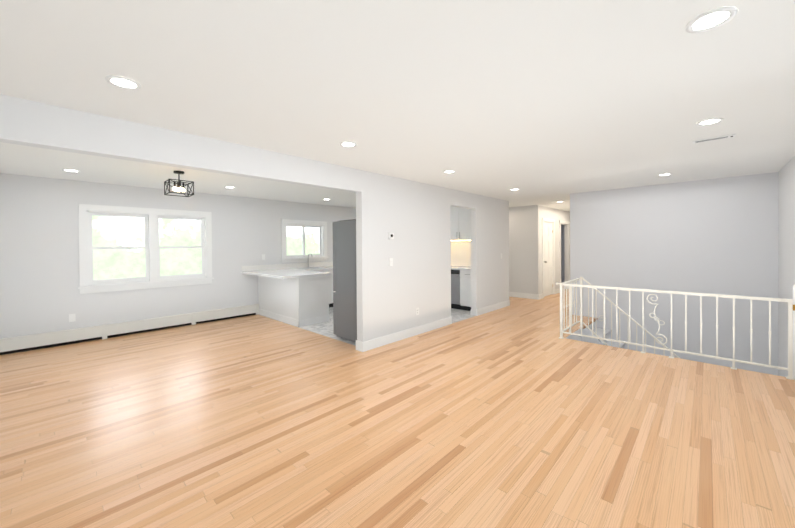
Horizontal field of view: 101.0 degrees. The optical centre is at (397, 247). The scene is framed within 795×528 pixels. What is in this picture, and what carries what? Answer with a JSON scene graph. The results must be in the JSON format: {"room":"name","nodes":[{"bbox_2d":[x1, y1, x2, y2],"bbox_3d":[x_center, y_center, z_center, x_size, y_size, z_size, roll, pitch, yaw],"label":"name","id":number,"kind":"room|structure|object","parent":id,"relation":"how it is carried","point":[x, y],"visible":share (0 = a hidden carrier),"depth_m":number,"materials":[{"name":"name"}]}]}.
{"room":"empty living room","nodes":[
{"label":"empty living room","id":0,"kind":"room"},
{"bbox_2d":[0,173,355,338],"bbox_3d":[-2.761,0.301,7.200,0.120,2.690,8.040,0,1,43],"label":"wall","id":1,"kind":"structure","parent":0,"point":[39,258],"depth_m":5.12,"materials":[{"name":"paint"}]},
{"bbox_2d":[69,314,75,321],"bbox_3d":[-4.857,1.048,4.893,0.006,0.115,0.070,0,1,43],"label":"wall plate","id":2,"kind":"object","parent":1,"relation":"attached to","point":[72,317],"depth_m":4.89,"materials":[{"name":"white plastic"}]},
{"bbox_2d":[0,304,258,354],"bbox_3d":[-4.146,1.309,5.596,0.071,0.220,3.565,0,1,43],"label":"baseboard heater","id":3,"kind":"object","parent":1,"relation":"attached to","point":[17,344],"visible":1,"depth_m":5.20,"materials":[{"name":"metal"}]},
{"bbox_2d":[78,204,213,293],"bbox_3d":[-4.210,0.009,5.634,0.170,1.360,1.860,0,1,43],"label":"window","id":4,"kind":"structure","parent":1,"relation":"in","point":[153,278],"depth_m":5.57,"materials":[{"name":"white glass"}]},
{"bbox_2d":[280,219,328,262],"bbox_3d":[-2.205,-0.158,7.755,0.165,0.970,1.240,0,1,43],"label":"window","id":5,"kind":"structure","parent":1,"relation":"in","point":[322,254],"depth_m":7.74,"materials":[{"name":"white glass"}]},
{"bbox_2d":[0,94,361,192],"bbox_3d":[-1.710,-0.877,3.184,0.120,0.290,3.440,0,1,43],"label":"header beam","id":6,"kind":"structure","parent":0,"point":[24,122],"depth_m":2.73,"materials":[{"name":"paint"}]},
{"bbox_2d":[268,307,473,345],"bbox_3d":[-0.213,1.500,7.326,3.645,0.250,4.380,0,1,43],"label":"floor","id":7,"kind":"structure","parent":0,"point":[327,329],"depth_m":5.88,"materials":[{"name":"tile"}]},
{"bbox_2d":[242,264,330,326],"bbox_3d":[-2.209,0.882,6.424,1.742,1.030,0.960,0,1,43],"label":"kitchen peninsula","id":8,"kind":"object","parent":7,"relation":"on","point":[298,298],"depth_m":6.10,"materials":[{"name":"stone"}]},
{"bbox_2d":[286,254,335,306],"bbox_3d":[-1.422,0.754,8.055,0.642,1.250,2.487,0,1,43],"label":"countertop","id":9,"kind":"structure","parent":7,"relation":"on","point":[321,266],"depth_m":7.55,"materials":[{"name":"white stone"}]},
{"bbox_2d":[333,219,356,341],"bbox_3d":[-0.533,0.486,5.113,0.765,1.815,0.670,0,1,43],"label":"fridge","id":10,"kind":"object","parent":7,"relation":"on","point":[344,286],"visible":0.35,"depth_m":4.89,"materials":[{"name":"grey metal"}]},
{"bbox_2d":[451,269,461,309],"bbox_3d":[1.354,0.924,7.472,0.440,0.875,0.540,0,1,43],"label":"dishwasher","id":11,"kind":"object","parent":7,"relation":"on","point":[455,289],"visible":0.35,"depth_m":7.23,"materials":[{"name":"grey metal"}]},
{"bbox_2d":[459,269,470,310],"bbox_3d":[1.712,0.921,7.228,0.405,0.880,0.597,0,1,43],"label":"base cabinet","id":12,"kind":"object","parent":7,"relation":"on","point":[465,274],"depth_m":7.06,"materials":[{"name":"white wood"}]},
{"bbox_2d":[451,265,470,268],"bbox_3d":[0.857,0.461,8.023,2.740,0.040,0.607,0,1,43],"label":"countertop","id":13,"kind":"structure","parent":12,"relation":"on","point":[452,266],"depth_m":7.48,"materials":[{"name":"white stone"}]},
{"bbox_2d":[0,289,794,527],"bbox_3d":[1.849,1.490,6.426,7.875,0.250,13.230,0,1,43],"label":"floor","id":14,"kind":"structure","parent":0,"point":[518,413],"depth_m":2.50,"materials":[{"name":"brown wood"}]},
{"bbox_2d":[562,278,579,331],"bbox_3d":[2.796,0.950,5.293,0.040,0.834,0.920,0,1,43],"label":"railing","id":15,"kind":"object","parent":14,"relation":"on","point":[569,282],"visible":0.85,"depth_m":5.24,"materials":[{"name":"metal"}]},
{"bbox_2d":[556,282,794,379],"bbox_3d":[3.274,0.948,4.207,2.338,0.845,0.060,0,1,43],"label":"railing","id":16,"kind":"object","parent":14,"relation":"on","point":[790,340],"visible":1,"depth_m":3.92,"materials":[{"name":"metal"}]},
{"bbox_2d":[792,284,794,378],"bbox_3d":[4.144,0.815,3.375,0.097,1.110,0.031,0,1,43],"label":"newel post","id":17,"kind":"object","parent":14,"relation":"on","point":[793,292],"visible":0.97,"depth_m":3.40,"materials":[{"name":"white metal"}]},
{"bbox_2d":[0,0,794,211],"bbox_3d":[1.828,-1.134,6.407,7.875,0.120,13.230,0,1,43],"label":"ceiling","id":18,"kind":"structure","parent":0,"point":[549,103],"depth_m":2.09,"materials":[{"name":"paint"}]},
{"bbox_2d":[62,169,79,171],"bbox_3d":[-4.266,-1.006,4.281,0.170,0.006,0.170,0,1,43],"label":"recessed light","id":19,"kind":"object","parent":18,"relation":"in","point":[69,170],"visible":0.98,"depth_m":4.28,"materials":[{"name":"white"}]},
{"bbox_2d":[105,75,140,89],"bbox_3d":[-1.679,-1.010,2.010,0.170,0.006,0.170,0,1,43],"label":"recessed light","id":20,"kind":"object","parent":18,"relation":"in","point":[123,82],"visible":1,"depth_m":2.00,"materials":[{"name":"white"}]},
{"bbox_2d":[164,171,193,196],"bbox_3d":[-2.931,-0.865,4.396,0.279,0.314,0.279,0,1,43],"label":"dining chandelier","id":21,"kind":"object","parent":18,"relation":"hanging from","point":[180,187],"visible":1,"depth_m":4.38,"materials":[{"name":"black metal"}]},
{"bbox_2d":[340,142,356,146],"bbox_3d":[-0.490,-1.029,3.266,0.170,0.006,0.170,0,1,43],"label":"recessed light","id":22,"kind":"object","parent":18,"relation":"in","point":[348,144],"visible":0.98,"depth_m":3.27,"materials":[{"name":"white"}]},
{"bbox_2d":[443,170,454,172],"bbox_3d":[0.714,-1.048,4.522,0.170,0.006,0.170,0,1,43],"label":"recessed light","id":23,"kind":"object","parent":18,"relation":"in","point":[449,171],"visible":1,"depth_m":4.51,"materials":[{"name":"white"}]},
{"bbox_2d":[657,173,671,175],"bbox_3d":[3.938,-1.075,4.829,0.170,0.006,0.170,0,1,43],"label":"recessed light","id":24,"kind":"object","parent":18,"relation":"in","point":[666,174],"visible":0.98,"depth_m":4.82,"materials":[{"name":"white"}]},
{"bbox_2d":[696,118,723,125],"bbox_3d":[2.602,-1.049,2.734,0.170,0.006,0.170,0,1,43],"label":"recessed light","id":25,"kind":"object","parent":18,"relation":"in","point":[711,121],"visible":0.98,"depth_m":2.73,"materials":[{"name":"white"}]},
{"bbox_2d":[686,6,736,32],"bbox_3d":[1.419,-1.030,1.486,0.170,0.006,0.170,0,1,43],"label":"recessed light","id":26,"kind":"object","parent":18,"relation":"in","point":[711,19],"visible":1,"depth_m":1.48,"materials":[{"name":"white"}]},
{"bbox_2d":[692,134,735,143],"bbox_3d":[3.057,-1.051,3.171,0.300,0.015,0.090,0,1,43],"label":"ceiling vent","id":27,"kind":"object","parent":18,"relation":"in","point":[713,138],"visible":0.96,"depth_m":3.15,"materials":[{"name":"grey metal"}]},
{"bbox_2d":[356,170,508,341],"bbox_3d":[1.022,0.155,6.067,0.120,2.440,4.480,0,1,43],"label":"wall","id":28,"kind":"structure","parent":0,"point":[414,217],"depth_m":5.20,"materials":[{"name":"paint"}]},
{"bbox_2d":[389,258,392,265],"bbox_3d":[-0.092,0.211,4.795,0.010,0.115,0.070,0,1,43],"label":"wall plate","id":29,"kind":"object","parent":28,"relation":"attached to","point":[390,259],"depth_m":4.79,"materials":[{"name":"white plastic"}]},
{"bbox_2d":[389,233,393,238],"bbox_3d":[-0.091,-0.172,4.788,0.023,0.090,0.090,0,1,43],"label":"thermostat","id":30,"kind":"object","parent":28,"relation":"attached to","point":[391,235],"depth_m":4.78,"materials":[{"name":"white plastic"}]},
{"bbox_2d":[361,317,451,351],"bbox_3d":[0.252,1.323,5.156,0.015,0.130,2.105,0,1,43],"label":"baseboard","id":31,"kind":"structure","parent":28,"relation":"attached to","point":[385,340],"depth_m":4.97,"materials":[{"name":"white wood"}]},
{"bbox_2d":[476,300,509,315],"bbox_3d":[2.109,1.293,7.116,0.015,0.130,1.515,0,1,43],"label":"baseboard","id":32,"kind":"structure","parent":28,"relation":"attached to","point":[480,311],"depth_m":7.03,"materials":[{"name":"white wood"}]},
{"bbox_2d":[509,205,533,293],"bbox_3d":[3.059,0.116,9.054,1.430,2.440,0.120,0,1,43],"label":"wall","id":33,"kind":"structure","parent":0,"point":[521,264],"depth_m":8.74,"materials":[{"name":"paint"}]},
{"bbox_2d":[509,292,539,299],"bbox_3d":[3.070,1.272,8.967,1.565,0.130,0.015,0,1,43],"label":"baseboard","id":34,"kind":"structure","parent":33,"relation":"attached to","point":[511,294],"depth_m":8.68,"materials":[{"name":"white wood"}]},
{"bbox_2d":[533,205,569,293],"bbox_3d":[4.887,0.096,9.857,0.120,2.440,3.800,0,1,43],"label":"wall","id":35,"kind":"structure","parent":0,"point":[540,212],"depth_m":8.60,"materials":[{"name":"paint"}]},
{"bbox_2d":[544,222,552,296],"bbox_3d":[4.150,0.311,8.982,0.123,2.010,0.776,0,1,43],"label":"hall door","id":36,"kind":"structure","parent":35,"relation":"in","point":[548,266],"depth_m":9.04,"materials":[{"name":"white wood"}]},
{"bbox_2d":[542,218,569,297],"bbox_3d":[4.586,0.258,9.525,0.140,2.125,2.370,0,1,43],"label":"door frame","id":37,"kind":"structure","parent":35,"relation":"attached to","point":[566,224],"depth_m":9.66,"materials":[{"name":"white wood"}]},
{"bbox_2d":[561,225,564,282],"bbox_3d":[5.741,0.075,11.748,4.020,2.440,0.120,0,1,43],"label":"wall","id":38,"kind":"structure","parent":0,"point":[562,257],"depth_m":11.57,"materials":[{"name":"paint"}]},
{"bbox_2d":[566,321,595,340],"bbox_3d":[3.146,2.161,5.690,0.121,1.599,1.870,0,1,43],"label":"wall","id":39,"kind":"structure","parent":0,"point":[576,337],"depth_m":5.47,"materials":[{"name":"paint"}]},
{"bbox_2d":[581,328,603,344],"bbox_3d":[3.612,2.171,5.172,1.270,1.580,0.040,0,1,43],"label":"wall","id":40,"kind":"structure","parent":0,"point":[588,332],"depth_m":5.51,"materials":[{"name":"paint"}]},
{"bbox_2d":[579,277,679,357],"bbox_3d":[3.627,1.465,5.148,1.386,1.940,0.060,0,1,43],"label":"railing","id":41,"kind":"object","parent":40,"relation":"attached to","point":[609,300],"visible":0.5,"depth_m":5.36,"materials":[{"name":"metal"}]},
{"bbox_2d":[570,172,778,374],"bbox_3d":[4.539,0.930,5.723,2.760,4.040,0.120,0,1,43],"label":"wall","id":42,"kind":"structure","parent":0,"point":[716,236],"depth_m":5.40,"materials":[{"name":"paint"}]},
{"bbox_2d":[778,156,794,376],"bbox_3d":[2.868,0.972,1.865,0.120,4.040,8.020,0,1,43],"label":"wall","id":43,"kind":"structure","parent":0,"point":[786,245],"depth_m":4.30,"materials":[{"name":"paint"}]},
{"label":"outside","id":44,"kind":"structure","parent":0,"visible":0},
{"bbox_2d":[92,216,318,279],"bbox_3d":[-5.963,-0.108,11.040,0.050,11.000,24.000,0,1,43],"label":"window panes","id":45,"kind":"structure","parent":44,"point":[117,233],"depth_m":9.53,"materials":[{"name":"white"}]},
{"bbox_3d":[4.033,2.875,4.860,2.310,0.370,1.870,0,1,43],"label":"floor","id":46,"kind":"structure","parent":0,"visible":0},
{"bbox_2d":[583,318,624,347],"bbox_3d":[3.986,2.156,5.513,1.345,1.599,0.966,0,1,43],"label":"stair","id":47,"kind":"structure","parent":46,"relation":"on","point":[600,335],"depth_m":5.95,"materials":[{"name":"paint"}]},
{"bbox_3d":[0.890,0.138,8.492,3.405,2.440,0.120,0,1,43],"label":"wall","id":48,"kind":"structure","parent":0,"visible":0},
{"bbox_2d":[450,206,470,240],"bbox_3d":[1.507,-0.624,7.584,0.799,0.907,0.327,0,1,43],"label":"upper cabinet","id":49,"kind":"object","parent":48,"relation":"attached to","point":[460,224],"visible":0.25,"depth_m":7.39,"materials":[{"name":"white wood"}]}
]}

